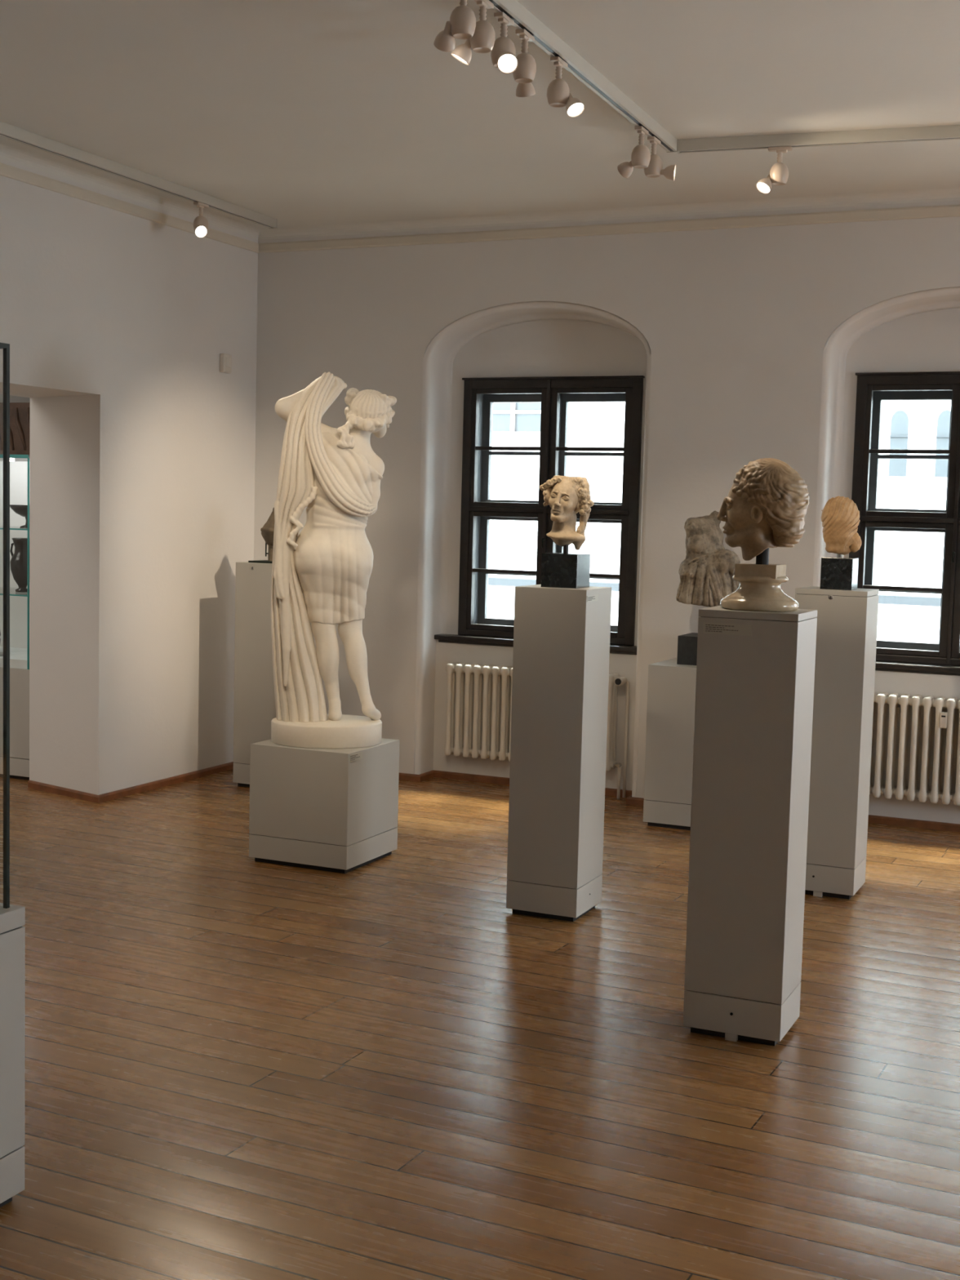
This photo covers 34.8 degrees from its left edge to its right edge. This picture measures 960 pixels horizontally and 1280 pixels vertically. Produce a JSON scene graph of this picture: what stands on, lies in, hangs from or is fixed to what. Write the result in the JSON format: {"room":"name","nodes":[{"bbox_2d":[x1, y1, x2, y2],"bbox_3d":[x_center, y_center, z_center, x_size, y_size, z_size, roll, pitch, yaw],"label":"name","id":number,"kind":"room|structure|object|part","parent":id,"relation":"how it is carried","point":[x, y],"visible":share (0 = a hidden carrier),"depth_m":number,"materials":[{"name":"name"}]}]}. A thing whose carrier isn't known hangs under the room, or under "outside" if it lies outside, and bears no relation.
{"room":"museum","nodes":[
{"label":"museum","id":0,"kind":"room"},
{"bbox_2d":[0,394,30,458],"bbox_3d":[-4.677,-0.826,8.090,0.001,3.250,7.000,4,5,24],"label":"wall","id":1,"kind":"structure","parent":0,"point":[12,398],"depth_m":11.00,"materials":[{"name":"paint"}]},
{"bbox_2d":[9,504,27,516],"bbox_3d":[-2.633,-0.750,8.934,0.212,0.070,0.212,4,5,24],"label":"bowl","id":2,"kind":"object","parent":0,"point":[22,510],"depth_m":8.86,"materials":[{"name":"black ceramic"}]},
{"bbox_2d":[0,158,257,795],"bbox_3d":[-3.631,-0.551,5.136,0.600,3.250,11.644,4,5,24],"label":"wall","id":3,"kind":"structure","parent":0,"point":[116,325],"depth_m":8.36,"materials":[{"name":"paint"}]},
{"bbox_2d":[27,761,233,803],"bbox_3d":[-1.999,0.781,8.966,0.618,0.040,1.512,4,5,24],"label":"baseboard","id":4,"kind":"structure","parent":3,"relation":"attached to","point":[129,791],"depth_m":8.48,"materials":[{"name":"brown wood"}]},
{"bbox_2d":[219,353,231,373],"bbox_3d":[-1.491,-1.623,9.000,0.040,0.110,0.084,4,5,24],"label":"detector","id":5,"kind":"object","parent":3,"relation":"attached to","point":[225,360],"visible":1,"depth_m":8.97,"materials":[{"name":"white plastic"}]},
{"bbox_2d":[0,768,959,1279],"bbox_3d":[-0.696,1.250,4.030,13.600,0.001,11.800,4,5,24],"label":"floor","id":6,"kind":"structure","parent":0,"point":[238,1067],"depth_m":4.41,"materials":[{"name":"brown wood"}]},
{"bbox_2d":[0,342,25,1207],"bbox_3d":[-1.511,0.331,3.139,0.651,1.937,0.951,4,5,24],"label":"glass display case","id":7,"kind":"object","parent":6,"relation":"on","point":[12,917],"visible":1,"depth_m":3.44,"materials":[{"name":"grey paint"}]},
{"bbox_3d":[-1.486,-0.629,3.059,0.603,0.010,0.903,4,5,24],"label":"frame","id":8,"kind":"part","parent":7,"relation":"part of","materials":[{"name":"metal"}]},
{"bbox_3d":[-1.049,-0.022,3.396,0.010,1.253,0.010,4,5,24],"label":"corner post","id":9,"kind":"part","parent":7,"relation":"part of","materials":[{"name":"metal"}]},
{"bbox_2d":[0,454,30,780],"bbox_3d":[-2.958,-0.168,9.159,1.242,1.850,0.574,4,5,24],"label":"glass display case","id":10,"kind":"object","parent":6,"relation":"on","point":[19,464],"visible":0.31,"depth_m":8.81,"materials":[{"name":"grey paint"}]},
{"bbox_2d":[0,525,27,528],"bbox_3d":[-2.941,-0.673,9.125,1.118,0.008,0.525,4,5,24],"label":"glass shelf","id":11,"kind":"object","parent":10,"relation":"attached to","point":[1,526],"depth_m":8.89,"materials":[{"name":"clear glass"}]},
{"bbox_2d":[0,586,27,595],"bbox_3d":[-2.951,-0.299,9.157,1.118,0.008,0.525,4,5,24],"label":"glass shelf","id":12,"kind":"object","parent":10,"relation":"attached to","point":[12,589],"depth_m":8.93,"materials":[{"name":"clear glass"}]},
{"bbox_2d":[0,402,30,454],"bbox_3d":[-2.985,-1.230,8.939,1.130,0.300,0.077,4,5,24],"label":"carved panel","id":13,"kind":"object","parent":10,"relation":"on","point":[20,412],"visible":0.48,"depth_m":8.76,"materials":[{"name":"brown wood"}]},
{"bbox_3d":[-2.934,-1.080,9.084,1.142,0.020,0.570,4,5,24],"label":"glass","id":14,"kind":"part","parent":10,"relation":"part of","materials":[{"name":"clear glass"}]},
{"bbox_3d":[-2.835,-0.496,9.389,1.142,1.190,0.012,4,5,24],"label":"panel","id":15,"kind":"part","parent":10,"relation":"part of","materials":[{"name":"glass"}]},
{"bbox_2d":[9,537,27,591],"bbox_3d":[-2.678,-0.439,8.977,0.142,0.314,0.142,0,5,-22],"label":"vase","id":16,"kind":"object","parent":10,"relation":"on","point":[19,561],"visible":0.72,"depth_m":8.93,"materials":[{"name":"black ceramic"}]},
{"bbox_3d":[-2.739,-0.525,8.998,0.044,0.104,0.014,4,5,24],"label":"handle","id":17,"kind":"part","parent":16,"relation":"part of","materials":[{"name":"black ceramic"}]},
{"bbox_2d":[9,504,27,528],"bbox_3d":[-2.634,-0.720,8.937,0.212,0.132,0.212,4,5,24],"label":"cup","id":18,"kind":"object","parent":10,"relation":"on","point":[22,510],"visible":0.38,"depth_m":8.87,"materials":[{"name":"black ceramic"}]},
{"bbox_3d":[-2.635,-0.686,8.940,0.092,0.064,0.092,4,5,24],"label":"stem","id":19,"kind":"part","parent":18,"relation":"part of","materials":[{"name":"ceramic"}]},
{"bbox_2d":[232,561,303,787],"bbox_3d":[-1.199,0.198,8.760,0.303,1.278,0.286,4,5,24],"label":"pedestal","id":20,"kind":"object","parent":6,"relation":"on","point":[255,707],"visible":0.4,"depth_m":8.64,"materials":[{"name":"grey paint"}]},
{"bbox_2d":[248,507,275,563],"bbox_3d":[-1.156,-0.597,8.694,0.237,0.318,0.203,4,5,24],"label":"stone fragment","id":21,"kind":"object","parent":20,"relation":"on","point":[268,530],"visible":0.26,"depth_m":8.65,"materials":[{"name":"stone"}]},
{"bbox_3d":[-1.166,-0.443,8.703,0.230,0.010,0.190,4,5,24],"label":"plate","id":22,"kind":"part","parent":21,"relation":"part of","materials":[{"name":"metal"}]},
{"bbox_2d":[248,737,399,873],"bbox_3d":[-0.706,0.731,7.005,0.506,0.536,0.485,4,5,24],"label":"pedestal","id":23,"kind":"object","parent":6,"relation":"on","point":[331,810],"visible":0.98,"depth_m":6.80,"materials":[{"name":"grey paint"}]},
{"bbox_2d":[271,372,396,748],"bbox_3d":[-0.669,-0.363,6.918,0.542,1.658,0.420,1,5,-6],"label":"marble statue","id":24,"kind":"object","parent":23,"relation":"on","point":[335,473],"visible":1,"depth_m":6.82,"materials":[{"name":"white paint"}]},
{"bbox_3d":[-0.543,0.513,6.721,0.002,0.034,0.115,4,5,24],"label":"caption plate","id":25,"kind":"part","parent":23,"relation":"part of","materials":[{"name":"white paper"}]},
{"bbox_2d":[506,584,611,921],"bbox_3d":[0.318,0.441,6.148,0.303,1.309,0.294,4,5,24],"label":"pedestal","id":26,"kind":"object","parent":6,"relation":"on","point":[561,656],"visible":1,"depth_m":6.02,"materials":[{"name":"grey paint"}]},
{"bbox_2d":[539,475,594,588],"bbox_3d":[0.347,-0.431,6.085,0.202,0.440,0.210,4,5,24],"label":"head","id":27,"kind":"object","parent":26,"relation":"on","point":[566,496],"visible":1,"depth_m":6.02},
{"bbox_3d":[0.341,-0.387,6.070,0.021,0.115,0.021,4,5,24],"label":"mount rod","id":28,"kind":"part","parent":27,"relation":"part of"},
{"bbox_3d":[0.438,-0.162,5.962,0.002,0.023,0.120,4,5,24],"label":"caption plate","id":29,"kind":"part","parent":26,"relation":"part of","materials":[{"name":"white paper"}]},
{"bbox_2d":[643,657,696,830],"bbox_3d":[1.179,0.543,8.016,0.501,0.838,0.478,4,5,24],"label":"pedestal","id":30,"kind":"object","parent":6,"relation":"on","point":[671,687],"visible":0.48,"depth_m":7.85,"materials":[{"name":"grey paint"}]},
{"bbox_2d":[675,511,740,665],"bbox_3d":[1.199,-0.272,7.958,0.338,0.796,0.270,4,5,24],"label":"sculpture","id":31,"kind":"object","parent":30,"relation":"on","point":[706,573],"visible":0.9,"depth_m":7.87,"materials":[{"name":"grey stone"}]},
{"bbox_2d":[683,605,817,1045],"bbox_3d":[0.841,0.564,4.773,0.305,1.321,0.273,4,5,24],"label":"pedestal","id":32,"kind":"object","parent":6,"relation":"on","point":[755,670],"visible":0.98,"depth_m":4.65,"materials":[{"name":"grey paint"}]},
{"bbox_3d":[0.746,-0.033,4.625,0.150,0.034,0.002,4,5,24],"label":"caption plate","id":33,"kind":"part","parent":32,"relation":"part of","materials":[{"name":"beige paper"}]},
{"bbox_3d":[0.858,-0.083,4.721,0.305,0.022,0.270,4,5,24],"label":"lid","id":34,"kind":"part","parent":32,"relation":"part of","materials":[{"name":"grey paint"}]},
{"bbox_2d":[716,457,808,612],"bbox_3d":[0.867,-0.325,4.697,0.238,0.464,0.245,-3,6,-41],"label":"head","id":35,"kind":"object","parent":32,"relation":"on","point":[765,507],"visible":1,"depth_m":4.63},
{"bbox_3d":[0.867,-0.262,4.704,0.039,0.082,0.039,4,5,24],"label":"mount rod","id":36,"kind":"part","parent":35,"relation":"part of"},
{"bbox_2d":[795,586,879,899],"bbox_3d":[1.511,0.433,6.608,0.302,1.309,0.282,4,5,24],"label":"pedestal","id":37,"kind":"object","parent":6,"relation":"on","point":[846,628],"visible":0.84,"depth_m":6.47,"materials":[{"name":"grey paint"}]},
{"bbox_3d":[1.529,-0.208,6.556,0.302,0.022,0.277,4,5,24],"label":"lid","id":38,"kind":"part","parent":37,"relation":"part of","materials":[{"name":"grey paint"}]},
{"bbox_2d":[819,495,862,590],"bbox_3d":[1.531,-0.413,6.507,0.174,0.394,0.180,4,5,24],"label":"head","id":39,"kind":"object","parent":37,"relation":"on","point":[840,516],"visible":1,"depth_m":6.45},
{"bbox_3d":[1.530,-0.363,6.512,0.032,0.055,0.032,4,5,24],"label":"mount rod","id":40,"kind":"part","parent":39,"relation":"part of","materials":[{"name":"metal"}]},
{"bbox_2d":[0,0,959,228],"bbox_3d":[-0.612,-1.988,3.759,13.600,0.001,11.800,4,5,24],"label":"ceiling","id":41,"kind":"structure","parent":0,"point":[293,113],"depth_m":6.14,"materials":[{"name":"paint"}]},
{"bbox_2d":[0,121,277,228],"bbox_3d":[-2.440,-2.199,6.014,0.051,0.052,6.242,4,5,23],"label":"track","id":42,"kind":"object","parent":41,"relation":"attached to","point":[9,131],"visible":1,"depth_m":7.58,"materials":[{"name":"metal"}]},
{"bbox_2d":[193,201,208,238],"bbox_3d":[-1.488,-2.234,8.177,0.081,0.192,0.153,1,5,-10],"label":"track spotlight","id":43,"kind":"object","parent":42,"relation":"attached to","point":[201,226],"visible":1,"depth_m":8.17,"materials":[{"name":"metal"}]},
{"bbox_3d":[-1.492,-2.287,8.199,0.025,0.052,0.024,4,5,23],"label":"stem","id":44,"kind":"part","parent":43,"relation":"part of","materials":[{"name":"metal"}]},
{"bbox_2d":[488,0,676,152],"bbox_3d":[-0.011,-2.027,4.716,0.051,0.052,4.449,3,5,23],"label":"track","id":45,"kind":"object","parent":41,"relation":"attached to","point":[545,39],"visible":1,"depth_m":5.61,"materials":[{"name":"metal"}]},
{"bbox_2d":[433,0,475,52],"bbox_3d":[-0.078,-1.903,4.693,0.138,0.197,0.100,3,5,23],"label":"track spotlight","id":46,"kind":"object","parent":45,"relation":"attached to","point":[461,24],"visible":1,"depth_m":4.67,"materials":[{"name":"metal"}]},
{"bbox_3d":[-0.051,-1.954,4.678,0.025,0.052,0.024,3,5,23],"label":"stem","id":47,"kind":"part","parent":46,"relation":"part of","materials":[{"name":"ceramic"}]},
{"bbox_2d":[450,0,494,65],"bbox_3d":[-0.019,-1.913,4.830,0.138,0.198,0.100,3,5,23],"label":"track spotlight","id":48,"kind":"object","parent":45,"relation":"attached to","point":[482,41],"visible":0.93,"depth_m":4.80,"materials":[{"name":"metal"}]},
{"bbox_3d":[0.009,-1.964,4.815,0.025,0.052,0.024,3,5,23],"label":"stem","id":49,"kind":"part","parent":48,"relation":"part of","materials":[{"name":"ceramic"}]},
{"bbox_2d":[490,12,518,74],"bbox_3d":[0.081,-1.921,4.955,0.081,0.196,0.154,1,5,-11],"label":"track spotlight","id":50,"kind":"object","parent":45,"relation":"attached to","point":[503,54],"visible":1,"depth_m":4.95,"materials":[{"name":"metal"}]},
{"bbox_3d":[0.077,-1.976,4.977,0.025,0.052,0.024,3,5,23],"label":"stem","id":51,"kind":"part","parent":50,"relation":"part of","materials":[{"name":"ceramic"}]},
{"bbox_2d":[512,28,536,97],"bbox_3d":[0.150,-1.937,5.172,0.080,0.198,0.151,2,5,3],"label":"track spotlight","id":52,"kind":"object","parent":45,"relation":"attached to","point":[524,74],"visible":0.98,"depth_m":5.13,"materials":[{"name":"metal"}]},
{"bbox_3d":[0.150,-1.988,5.144,0.025,0.052,0.024,3,5,23],"label":"stem","id":53,"kind":"part","parent":52,"relation":"part of","materials":[{"name":"ceramic"}]},
{"bbox_2d":[546,56,584,117],"bbox_3d":[0.305,-1.955,5.434,0.139,0.198,0.100,3,5,23],"label":"track spotlight","id":54,"kind":"object","parent":45,"relation":"attached to","point":[558,95],"visible":1,"depth_m":5.42,"materials":[{"name":"metal"}]},
{"bbox_3d":[0.280,-2.010,5.441,0.025,0.052,0.024,3,5,23],"label":"stem","id":55,"kind":"part","parent":54,"relation":"part of","materials":[{"name":"ceramic"}]},
{"bbox_2d":[617,125,650,178],"bbox_3d":[0.651,-2.030,6.402,0.101,0.193,0.143,-2,6,-37],"label":"track spotlight","id":56,"kind":"object","parent":45,"relation":"attached to","point":[641,154],"visible":1,"depth_m":6.36,"materials":[{"name":"metal"}]},
{"bbox_3d":[0.671,-2.078,6.373,0.025,0.052,0.024,3,5,23],"label":"stem","id":57,"kind":"part","parent":56,"relation":"part of","materials":[{"name":"metal"}]},
{"bbox_2d":[644,136,675,181],"bbox_3d":[0.768,-2.045,6.531,0.141,0.178,0.100,3,5,23],"label":"track spotlight","id":58,"kind":"object","parent":45,"relation":"attached to","point":[655,169],"visible":0.95,"depth_m":6.51,"materials":[{"name":"metal"}]},
{"bbox_3d":[0.741,-2.090,6.539,0.025,0.052,0.024,3,5,23],"label":"stem","id":59,"kind":"part","parent":58,"relation":"part of","materials":[{"name":"metal"}]},
{"bbox_2d":[676,124,959,154],"bbox_3d":[3.388,-2.041,5.930,5.309,0.052,0.052,3,5,18],"label":"track","id":60,"kind":"object","parent":41,"relation":"attached to","point":[951,132],"visible":1,"depth_m":6.55,"materials":[{"name":"metal"}]},
{"bbox_2d":[755,146,792,194],"bbox_3d":[1.270,-2.030,6.627,0.149,0.198,0.081,0,5,-14],"label":"track spotlight","id":61,"kind":"object","parent":60,"relation":"attached to","point":[779,172],"visible":1,"depth_m":6.61,"materials":[{"name":"metal"}]},
{"bbox_3d":[1.296,-2.083,6.628,0.024,0.052,0.025,3,5,19],"label":"stem","id":62,"kind":"part","parent":61,"relation":"part of","materials":[{"name":"metal"}]},
{"bbox_2d":[253,200,959,823],"bbox_3d":[3.168,-0.588,7.678,9.730,3.250,0.556,4,5,24],"label":"wall","id":63,"kind":"structure","parent":0,"point":[748,344],"depth_m":8.43,"materials":[{"name":"paint"}]},
{"bbox_2d":[0,142,959,239],"bbox_3d":[0.915,-1.813,2.449,9.730,0.050,10.644,4,5,24],"label":"trim","id":64,"kind":"structure","parent":63,"relation":"attached to","point":[8,153],"depth_m":8.21,"materials":[{"name":"paint"}]},
{"bbox_2d":[0,162,959,253],"bbox_3d":[0.913,-1.738,2.455,9.730,0.058,10.644,4,5,24],"label":"trim","id":65,"kind":"structure","parent":63,"relation":"attached to","point":[6,171],"depth_m":8.23,"materials":[{"name":"paint"}]},
{"bbox_2d":[444,662,629,798],"bbox_3d":[0.309,0.516,8.865,1.107,0.704,0.150,4,5,24],"label":"radiator","id":66,"kind":"object","parent":63,"relation":"attached to","point":[479,697],"visible":0.49,"depth_m":8.95,"materials":[{"name":"metal"}]},
{"bbox_3d":[0.783,0.231,8.584,0.048,0.048,0.058,4,5,24],"label":"thermostat knob","id":67,"kind":"part","parent":66,"relation":"part of","materials":[{"name":"white plastic"}]},
{"bbox_2d":[434,375,644,654],"bbox_3d":[0.400,-0.737,8.935,1.308,1.564,0.285,4,5,24],"label":"window","id":68,"kind":"structure","parent":63,"relation":"in","point":[554,393],"depth_m":8.93,"materials":[{"name":"brown wood"}]},
{"bbox_3d":[0.218,-0.418,9.175,0.500,0.714,0.040,4,5,24],"label":"sash","id":69,"kind":"part","parent":68,"relation":"part of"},
{"bbox_3d":[0.236,-1.121,9.116,0.500,0.700,0.040,4,5,24],"label":"sash","id":70,"kind":"part","parent":68,"relation":"part of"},
{"bbox_3d":[0.348,0.025,8.929,1.308,0.045,0.130,4,5,24],"label":"sill","id":71,"kind":"part","parent":68,"relation":"part of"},
{"bbox_3d":[0.683,-0.388,8.968,0.520,0.714,0.040,4,5,24],"label":"sash","id":72,"kind":"part","parent":68,"relation":"part of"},
{"bbox_3d":[0.701,-1.091,8.909,0.520,0.700,0.040,4,5,24],"label":"sash","id":73,"kind":"part","parent":68,"relation":"part of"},
{"bbox_2d":[398,769,959,832],"bbox_3d":[3.048,1.024,7.638,9.730,0.040,0.209,4,5,24],"label":"baseboard","id":74,"kind":"structure","parent":63,"relation":"attached to","point":[631,800],"depth_m":8.72,"materials":[{"name":"brown wood"}]},
{"bbox_2d":[848,371,959,675],"bbox_3d":[2.505,-0.604,7.997,1.308,1.564,0.285,4,5,24],"label":"window","id":75,"kind":"structure","parent":63,"relation":"in","point":[943,658],"depth_m":8.07,"materials":[{"name":"brown wood"}]},
{"bbox_3d":[2.304,-0.285,8.245,0.500,0.714,0.040,4,5,24],"label":"sash","id":76,"kind":"part","parent":75,"relation":"part of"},
{"bbox_3d":[2.322,-0.989,8.187,0.500,0.700,0.040,4,5,24],"label":"sash","id":77,"kind":"part","parent":75,"relation":"part of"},
{"bbox_3d":[2.454,0.158,7.990,1.308,0.045,0.130,4,5,24],"label":"sill","id":78,"kind":"part","parent":75,"relation":"part of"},
{"bbox_2d":[869,691,959,805],"bbox_3d":[2.420,0.650,7.923,1.108,0.704,0.152,4,5,24],"label":"radiator","id":79,"kind":"object","parent":63,"relation":"attached to","point":[943,720],"visible":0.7,"depth_m":7.95,"materials":[{"name":"metal"}]},
{"label":"outside","id":80,"kind":"structure","parent":0,"visible":0},
{"label":"street","id":81,"kind":"object","parent":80,"visible":0},
{"bbox_2d":[487,400,951,643],"bbox_3d":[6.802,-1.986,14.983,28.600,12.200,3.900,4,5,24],"label":"window panes","id":82,"kind":"structure","parent":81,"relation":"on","point":[901,558],"depth_m":15.71,"materials":[{"name":"glass"}]}
]}

